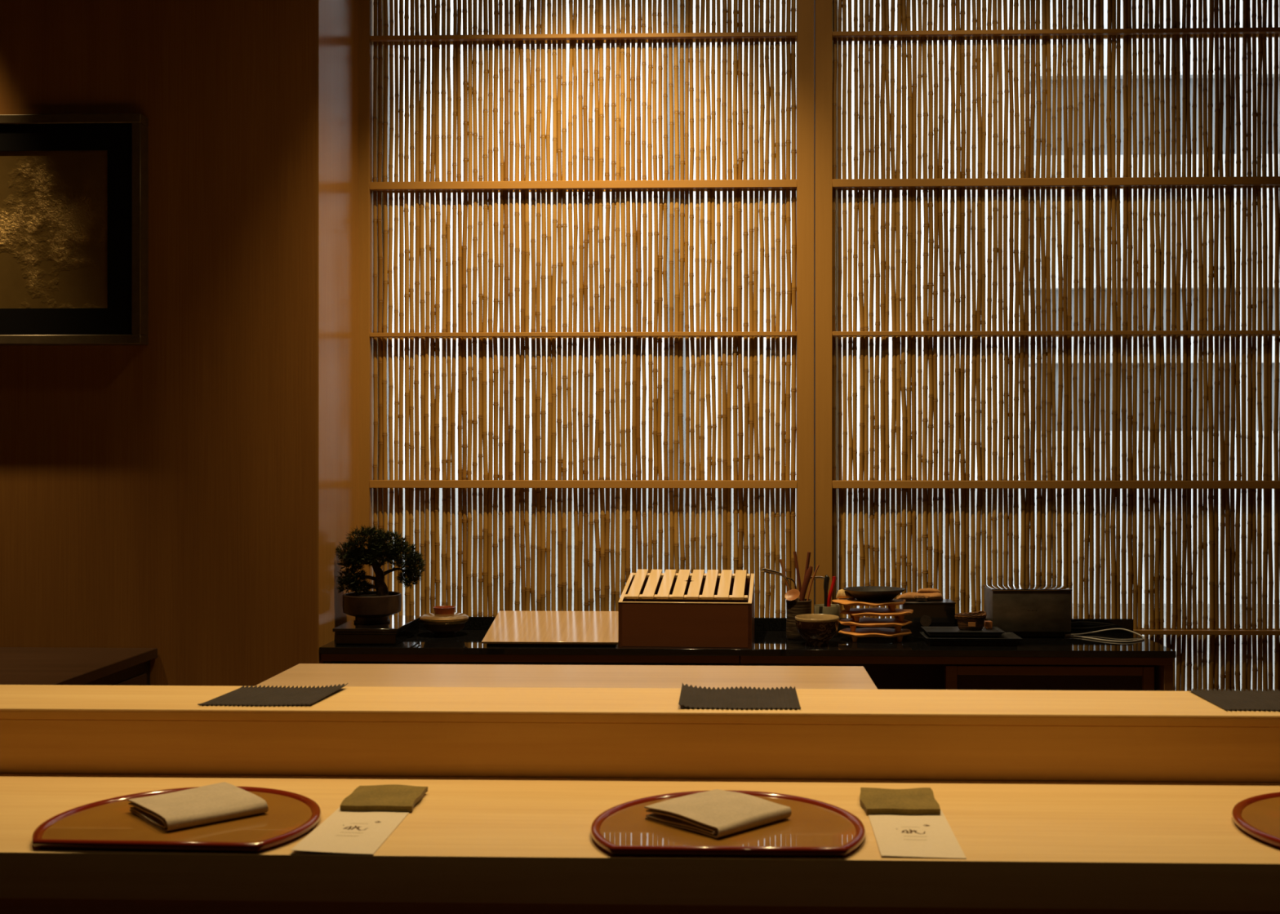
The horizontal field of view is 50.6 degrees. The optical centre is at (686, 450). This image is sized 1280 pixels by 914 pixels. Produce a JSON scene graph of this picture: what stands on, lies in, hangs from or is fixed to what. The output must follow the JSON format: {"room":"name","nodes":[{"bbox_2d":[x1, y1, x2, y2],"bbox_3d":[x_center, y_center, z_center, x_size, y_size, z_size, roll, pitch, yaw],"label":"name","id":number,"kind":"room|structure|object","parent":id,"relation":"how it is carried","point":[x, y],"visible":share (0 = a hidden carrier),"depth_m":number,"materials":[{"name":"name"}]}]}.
{"room":"sushi restaurant","nodes":[
{"label":"sushi restaurant","id":0,"kind":"room"},
{"bbox_2d":[0,0,316,686],"bbox_3d":[-2.032,-0.350,4.003,2.097,3.200,0.680,0,0,2],"label":"wall","id":1,"kind":"structure","parent":0,"point":[161,495],"depth_m":3.64,"materials":[{"name":"brown wood"}]},
{"bbox_2d":[0,113,148,346],"bbox_3d":[-1.845,-0.590,3.632,0.784,0.614,0.050,0,0,2],"label":"framed panel","id":2,"kind":"object","parent":1,"relation":"attached to","point":[74,187],"visible":1,"depth_m":3.61,"materials":[{"name":"black wood"}]},
{"bbox_2d":[316,0,358,663],"bbox_3d":[-0.986,-0.350,3.829,0.005,3.200,0.395,0,0,2],"label":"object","id":3,"kind":"structure","parent":1,"relation":"attached to","point":[337,20],"depth_m":3.80,"materials":[{"name":"brown wood"}]},
{"bbox_2d":[418,616,1133,632],"bbox_3d":[0.161,0.511,3.974,2.277,0.038,0.017,0,0,2],"label":"backsplash","id":4,"kind":"structure","parent":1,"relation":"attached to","point":[474,623],"depth_m":3.96,"materials":[{"name":"black stone"}]},
{"bbox_3d":[-0.634,1.300,1.370,5.250,0.100,5.900,0,0,2],"label":"floor","id":5,"kind":"structure","parent":0,"visible":0},
{"bbox_2d":[0,647,157,685],"bbox_3d":[-2.219,0.891,3.307,1.565,0.717,0.718,0,0,2],"label":"base cabinet","id":6,"kind":"object","parent":5,"relation":"on","point":[18,665],"visible":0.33,"depth_m":3.42,"materials":[{"name":"black wood"}]},
{"bbox_2d":[320,653,739,666],"bbox_3d":[-0.418,0.899,3.800,1.128,0.702,0.352,0,0,2],"label":"base cabinet","id":7,"kind":"object","parent":5,"relation":"on","point":[326,658],"visible":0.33,"depth_m":3.63,"materials":[{"name":"brown wood"}]},
{"bbox_2d":[319,629,1176,657],"bbox_3d":[0.156,0.539,3.789,2.279,0.018,0.385,0,0,2],"label":"countertop","id":8,"kind":"structure","parent":7,"relation":"on","point":[464,642],"depth_m":3.62,"materials":[{"name":"black stone"}]},
{"bbox_2d":[332,615,421,645],"bbox_3d":[-0.867,0.506,3.803,0.178,0.047,0.292,0,0,2],"label":"plant stand","id":9,"kind":"object","parent":8,"relation":"on","point":[400,628],"visible":0.76,"depth_m":3.67,"materials":[{"name":"black paint"}]},
{"bbox_2d":[334,524,426,624],"bbox_3d":[-0.861,0.344,3.792,0.264,0.278,0.161,0,0,2],"label":"bonsai","id":10,"kind":"object","parent":9,"relation":"on","point":[367,607],"visible":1,"depth_m":3.77,"materials":[{"name":"plant"}]},
{"bbox_2d":[342,591,401,624],"bbox_3d":[-0.883,0.443,3.793,0.161,0.080,0.161,0,0,2],"label":"pot","id":11,"kind":"object","parent":10,"relation":"attached to","point":[367,607],"depth_m":3.74,"materials":[{"name":"brown ceramic"}]},
{"bbox_2d":[419,605,469,636],"bbox_3d":[-0.695,0.490,3.873,0.140,0.081,0.140,0,0,2],"label":"lidded bowl","id":12,"kind":"object","parent":8,"relation":"on","point":[444,622],"visible":1,"depth_m":3.83,"materials":[{"name":"brown ceramic"}]},
{"bbox_2d":[481,610,618,646],"bbox_3d":[-0.365,0.498,3.782,0.369,0.063,0.291,0,0,2],"label":"wooden board","id":13,"kind":"object","parent":8,"relation":"on","point":[508,628],"visible":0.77,"depth_m":3.75,"materials":[{"name":"brown wood"}]},
{"bbox_2d":[618,569,754,648],"bbox_3d":[0.005,0.438,3.776,0.360,0.184,0.286,0,0,4],"label":"box","id":14,"kind":"object","parent":8,"relation":"on","point":[669,608],"visible":1,"depth_m":3.64,"materials":[{"name":"red wood"}]},
{"bbox_2d":[786,598,811,640],"bbox_3d":[0.314,0.475,3.792,0.072,0.110,0.072,0,0,2],"label":"utensil cup","id":15,"kind":"object","parent":8,"relation":"on","point":[793,609],"visible":0.66,"depth_m":3.76,"materials":[{"name":"brown ceramic"}]},
{"bbox_2d":[760,568,793,600],"bbox_3d":[0.261,0.425,3.791,0.108,0.188,0.008,0,0,0],"label":"ladle","id":16,"kind":"object","parent":15,"relation":"in","point":[764,570],"visible":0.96,"depth_m":3.79,"materials":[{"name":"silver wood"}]},
{"bbox_2d":[779,559,789,591],"bbox_3d":[0.286,0.413,3.813,0.052,0.212,0.006,0,0,2],"label":"wooden stick","id":17,"kind":"object","parent":15,"relation":"in","point":[780,561],"visible":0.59,"depth_m":3.81,"materials":[{"name":"orange wood"}]},
{"bbox_2d":[786,577,797,601],"bbox_3d":[0.297,0.437,3.783,0.038,0.162,0.004,0,0,2],"label":"ladle","id":18,"kind":"object","parent":15,"relation":"in","point":[793,580],"visible":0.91,"depth_m":3.78,"materials":[{"name":"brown metal"}]},
{"bbox_2d":[784,589,799,601],"bbox_3d":[0.296,0.454,3.770,0.046,0.130,0.029,0,0,2],"label":"wooden spoon","id":19,"kind":"object","parent":15,"relation":"in","point":[793,594],"visible":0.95,"depth_m":3.77,"materials":[{"name":"orange wood"}]},
{"bbox_2d":[793,551,801,597],"bbox_3d":[0.315,0.402,3.796,0.032,0.235,0.016,0,0,-10],"label":"wooden stick","id":20,"kind":"object","parent":15,"relation":"in","point":[794,553],"visible":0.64,"depth_m":3.79,"materials":[{"name":"brown wood"}]},
{"bbox_2d":[799,566,812,601],"bbox_3d":[0.326,0.422,3.779,0.050,0.196,0.007,0,0,4],"label":"wooden paddle","id":21,"kind":"object","parent":15,"relation":"in","point":[808,575],"visible":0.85,"depth_m":3.78,"materials":[{"name":"brown wood"}]},
{"bbox_2d":[804,551,810,599],"bbox_3d":[0.328,0.403,3.797,0.042,0.234,0.009,0,0,20],"label":"wooden paddle","id":22,"kind":"object","parent":15,"relation":"in","point":[808,557],"visible":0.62,"depth_m":3.79,"materials":[{"name":"brown wood"}]},
{"bbox_2d":[806,564,819,600],"bbox_3d":[0.343,0.419,3.776,0.054,0.199,0.005,0,0,2],"label":"wooden stick","id":23,"kind":"object","parent":15,"relation":"in","point":[818,566],"visible":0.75,"depth_m":3.77,"materials":[{"name":"orange wood"}]},
{"bbox_2d":[795,613,839,646],"bbox_3d":[0.354,0.492,3.681,0.120,0.077,0.120,0,0,2],"label":"bowl","id":24,"kind":"object","parent":8,"relation":"on","point":[816,629],"visible":1,"depth_m":3.64,"materials":[{"name":"beige ceramic"}]},
{"bbox_2d":[813,604,839,636],"bbox_3d":[0.400,0.486,3.855,0.074,0.088,0.074,0,0,2],"label":"cup","id":25,"kind":"object","parent":8,"relation":"on","point":[834,610],"visible":0.47,"depth_m":3.83,"materials":[{"name":"grey ceramic"}]},
{"bbox_2d":[810,574,835,607],"bbox_3d":[0.379,0.438,3.844,0.089,0.168,0.019,0,0,2],"label":"peeler","id":26,"kind":"object","parent":25,"relation":"in","point":[826,579],"visible":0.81,"depth_m":3.84,"materials":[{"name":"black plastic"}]},
{"bbox_2d":[838,627,911,642],"bbox_3d":[0.524,0.516,3.767,0.204,0.028,0.134,0,0,0],"label":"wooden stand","id":27,"kind":"object","parent":8,"relation":"on","point":[868,632],"visible":0.98,"depth_m":3.73,"materials":[{"name":"brown wood"}]},
{"bbox_2d":[839,617,912,632],"bbox_3d":[0.526,0.487,3.767,0.202,0.028,0.134,0,0,5],"label":"plate","id":28,"kind":"object","parent":27,"relation":"on","point":[864,621],"visible":0.95,"depth_m":3.73,"materials":[{"name":"brown wood"}]},
{"bbox_2d":[840,607,913,622],"bbox_3d":[0.529,0.459,3.767,0.207,0.028,0.136,0,0,-2],"label":"plate","id":29,"kind":"object","parent":28,"relation":"on","point":[855,613],"visible":0.94,"depth_m":3.73,"materials":[{"name":"brown wood"}]},
{"bbox_2d":[831,599,906,611],"bbox_3d":[0.507,0.431,3.768,0.206,0.028,0.135,0,0,4],"label":"plate","id":30,"kind":"object","parent":29,"relation":"on","point":[846,603],"visible":0.88,"depth_m":3.72,"materials":[{"name":"brown wood"}]},
{"bbox_2d":[835,589,855,599],"bbox_3d":[0.445,0.403,3.789,0.052,0.028,0.041,0,0,2],"label":"towel","id":31,"kind":"object","parent":30,"relation":"on","point":[842,594],"visible":0.88,"depth_m":3.77,"materials":[{"name":"beige fabric"}]},
{"bbox_2d":[843,586,905,601],"bbox_3d":[0.522,0.401,3.761,0.171,0.031,0.133,0,0,2],"label":"shallow dish","id":32,"kind":"object","parent":30,"relation":"on","point":[868,593],"visible":1,"depth_m":3.73,"materials":[{"name":"black ceramic"}]},
{"bbox_2d":[898,599,955,636],"bbox_3d":[0.690,0.482,3.891,0.151,0.096,0.093,0,0,2],"label":"box","id":33,"kind":"object","parent":8,"relation":"on","point":[930,613],"visible":0.8,"depth_m":3.85,"materials":[{"name":"black paint"}]},
{"bbox_2d":[896,592,942,599],"bbox_3d":[0.674,0.421,3.908,0.132,0.024,0.048,0,0,2],"label":"rolled towel","id":34,"kind":"object","parent":33,"relation":"on","point":[908,596],"visible":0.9,"depth_m":3.89,"materials":[{"name":"fabric"}]},
{"bbox_2d":[916,588,940,592],"bbox_3d":[0.700,0.405,3.912,0.066,0.013,0.030,0,0,2],"label":"towel","id":35,"kind":"object","parent":34,"relation":"on","point":[922,590],"visible":1,"depth_m":3.90,"materials":[{"name":"fabric"}]},
{"bbox_2d":[914,595,929,602],"bbox_3d":[0.672,0.425,3.868,0.044,0.016,0.042,0,0,2],"label":"bowl","id":36,"kind":"object","parent":33,"relation":"on","point":[922,598],"visible":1,"depth_m":3.85,"materials":[{"name":"brown"}]},
{"bbox_2d":[919,631,1022,646],"bbox_3d":[0.777,0.519,3.712,0.259,0.022,0.132,0,0,2],"label":"tray","id":37,"kind":"object","parent":8,"relation":"on","point":[1006,639],"visible":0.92,"depth_m":3.66,"materials":[{"name":"black stone"}]},
{"bbox_2d":[921,626,1004,636],"bbox_3d":[0.763,0.502,3.741,0.214,0.012,0.115,0,0,2],"label":"tray","id":38,"kind":"object","parent":37,"relation":"on","point":[931,631],"visible":0.92,"depth_m":3.69,"materials":[{"name":"black stone"}]},
{"bbox_2d":[954,610,986,631],"bbox_3d":[0.787,0.472,3.750,0.088,0.053,0.056,0,0,2],"label":"woven basket","id":39,"kind":"object","parent":38,"relation":"on","point":[970,621],"visible":1,"depth_m":3.73,"materials":[{"name":"wicker"}]},
{"bbox_2d":[984,621,992,629],"bbox_3d":[0.843,0.488,3.779,0.018,0.020,0.024,0,0,2],"label":"wooden block","id":40,"kind":"object","parent":38,"relation":"on","point":[988,624],"visible":0.98,"depth_m":3.77,"materials":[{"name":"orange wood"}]},
{"bbox_2d":[982,584,1072,638],"bbox_3d":[0.973,0.461,3.866,0.225,0.139,0.131,0,0,2],"label":"metal box","id":41,"kind":"object","parent":8,"relation":"on","point":[1020,610],"visible":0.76,"depth_m":3.80,"materials":[{"name":"metal"}]},
{"bbox_2d":[1065,628,1144,642],"bbox_3d":[1.196,0.522,3.832,0.204,0.016,0.174,0,0,45],"label":"power cable","id":42,"kind":"object","parent":8,"relation":"on","point":[1066,635],"visible":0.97,"depth_m":3.83,"materials":[{"name":"grey plastic"}]},
{"bbox_2d":[254,663,877,689],"bbox_3d":[-0.233,0.850,2.568,1.188,0.800,0.530,0,0,2],"label":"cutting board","id":43,"kind":"object","parent":5,"relation":"on","point":[833,677],"visible":0.12,"depth_m":2.69,"materials":[{"name":"brown wood"}]},
{"bbox_2d":[358,0,813,666],"bbox_3d":[-0.301,-0.349,4.034,1.356,3.198,0.058,0,0,2],"label":"screen","id":44,"kind":"object","parent":5,"relation":"on","point":[798,73],"visible":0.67,"depth_m":4.03,"materials":[{"name":"brown wood"}]},
{"bbox_2d":[0,773,1279,913],"bbox_3d":[-0.492,0.872,1.948,4.700,0.756,0.595,0,0,2],"label":"countertop","id":45,"kind":"structure","parent":5,"relation":"on","point":[470,845],"depth_m":1.66,"materials":[{"name":"beige wood"}]},
{"bbox_2d":[31,786,320,853],"bbox_3d":[-0.657,0.487,1.798,0.352,0.013,0.281,0,0,3],"label":"lacquer tray","id":46,"kind":"object","parent":45,"relation":"on","point":[108,824],"visible":0.8,"depth_m":1.73,"materials":[{"name":"brown wood"}]},
{"bbox_2d":[127,782,268,831],"bbox_3d":[-0.653,0.476,1.806,0.136,0.019,0.136,0,0,-42],"label":"folded napkin","id":47,"kind":"object","parent":46,"relation":"on","point":[221,802],"visible":1,"depth_m":1.78,"materials":[{"name":"beige fabric"}]},
{"bbox_2d":[290,807,410,855],"bbox_3d":[-0.431,0.491,1.760,0.102,0.005,0.220,0,0,1],"label":"folded card","id":48,"kind":"object","parent":45,"relation":"on","point":[344,833],"visible":0.94,"depth_m":1.74,"materials":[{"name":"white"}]},
{"bbox_2d":[337,823,368,836],"bbox_3d":[-0.432,0.492,1.752,0.032,0.001,0.063,0,0,1],"label":"print","id":49,"kind":"object","parent":48,"relation":"on","point":[343,829],"depth_m":1.75,"materials":[{"name":"beige paper"}]},
{"bbox_2d":[340,784,427,811],"bbox_3d":[-0.423,0.486,1.893,0.101,0.011,0.105,0,0,1],"label":"folded cloth","id":50,"kind":"object","parent":45,"relation":"on","point":[391,797],"visible":1,"depth_m":1.88,"materials":[{"name":"fabric"}]},
{"bbox_2d":[0,684,1279,782],"bbox_3d":[-0.486,0.444,2.148,4.700,0.100,0.205,0,0,2],"label":"raised ledge","id":51,"kind":"object","parent":45,"relation":"on","point":[645,733],"visible":1,"depth_m":2.04,"materials":[{"name":"beige wood"}]},
{"bbox_2d":[197,683,347,706],"bbox_3d":[-0.656,0.390,2.157,0.186,0.009,0.173,0,0,2],"label":"mat","id":52,"kind":"object","parent":51,"relation":"on","point":[254,696],"visible":1,"depth_m":2.15,"materials":[{"name":"grey fabric"}]},
{"bbox_2d":[678,683,800,710],"bbox_3d":[0.082,0.388,2.135,0.186,0.011,0.179,0,0,2],"label":"mat","id":53,"kind":"object","parent":51,"relation":"on","point":[691,697],"visible":1,"depth_m":2.13,"materials":[{"name":"grey fabric"}]},
{"bbox_2d":[1188,688,1279,711],"bbox_3d":[0.905,0.392,2.119,0.178,0.005,0.175,0,0,2],"label":"mat","id":54,"kind":"object","parent":51,"relation":"on","point":[1228,700],"visible":1,"depth_m":2.13,"materials":[{"name":"grey fabric"}]},
{"bbox_2d":[590,790,865,857],"bbox_3d":[0.053,0.487,1.775,0.352,0.013,0.281,0,0,1],"label":"lacquer tray","id":55,"kind":"object","parent":45,"relation":"on","point":[814,828],"visible":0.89,"depth_m":1.71,"materials":[{"name":"brown wood"}]},
{"bbox_2d":[644,789,791,838],"bbox_3d":[0.040,0.475,1.777,0.138,0.020,0.138,0,0,-44],"label":"folded napkin","id":56,"kind":"object","parent":55,"relation":"on","point":[716,814],"visible":1,"depth_m":1.75,"materials":[{"name":"beige fabric"}]},
{"bbox_2d":[859,787,940,814],"bbox_3d":[0.293,0.486,1.876,0.105,0.011,0.105,0,0,2],"label":"folded cloth","id":57,"kind":"object","parent":45,"relation":"on","point":[922,801],"visible":1,"depth_m":1.86,"materials":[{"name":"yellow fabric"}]},
{"bbox_2d":[867,809,966,859],"bbox_3d":[0.292,0.493,1.744,0.102,0.003,0.220,0,0,3],"label":"folded card","id":58,"kind":"object","parent":45,"relation":"on","point":[897,836],"visible":0.91,"depth_m":1.72,"materials":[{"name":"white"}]},
{"bbox_2d":[902,826,927,840],"bbox_3d":[0.291,0.492,1.736,0.032,0.001,0.063,0,0,3],"label":"print","id":59,"kind":"object","parent":58,"relation":"on","point":[908,833],"depth_m":1.74,"materials":[{"name":"black"}]},
{"bbox_2d":[1231,792,1279,848],"bbox_3d":[0.889,0.487,1.774,0.352,0.013,0.281,0,0,-2],"label":"lacquer tray","id":60,"kind":"object","parent":45,"relation":"on","point":[1259,816],"visible":1,"depth_m":1.79,"materials":[{"name":"brown wood"}]},
{"bbox_2d":[739,656,1173,691],"bbox_3d":[0.719,0.899,3.766,1.144,0.702,0.352,0,0,2],"label":"base cabinet","id":61,"kind":"object","parent":5,"relation":"on","point":[987,673],"visible":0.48,"depth_m":3.62,"materials":[{"name":"brown wood"}]},
{"bbox_2d":[813,0,1279,691],"bbox_3d":[1.162,-0.349,3.990,1.566,3.198,0.058,0,0,2],"label":"screen","id":62,"kind":"object","parent":5,"relation":"on","point":[827,53],"visible":0.7,"depth_m":3.99,"materials":[{"name":"brown wood"}]},
{"bbox_3d":[1.929,-0.350,1.283,0.120,3.200,5.880,0,0,2],"label":"wall","id":63,"kind":"structure","parent":0,"visible":0},
{"bbox_2d":[377,0,838,604],"bbox_3d":[0.491,-0.350,4.187,2.930,3.200,0.060,0,0,2],"label":"window","id":64,"kind":"structure","parent":63,"relation":"in","point":[837,408],"depth_m":4.20,"materials":[{"name":"clear glass"}]},
{"label":"outside","id":65,"kind":"structure","parent":0,"visible":0},
{"bbox_2d":[391,488,1279,691],"bbox_3d":[5.963,1.425,31.985,70.000,0.150,55.700,0,0,2],"label":"ground","id":66,"kind":"structure","parent":65,"point":[440,489],"depth_m":18.81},
{"bbox_2d":[666,0,685,569],"bbox_3d":[-0.075,-1.700,9.507,0.150,6.100,0.150,0,0,2],"label":"lamp post","id":67,"kind":"object","parent":66,"relation":"on","point":[678,1],"visible":0.12,"depth_m":9.46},
{"bbox_2d":[1019,0,1279,604],"bbox_3d":[8.715,-3.200,12.044,11.300,9.100,0.600,0,0,2],"label":"building","id":68,"kind":"structure","parent":66,"relation":"on","point":[1105,2],"depth_m":11.90,"materials":[{"name":"concrete"}]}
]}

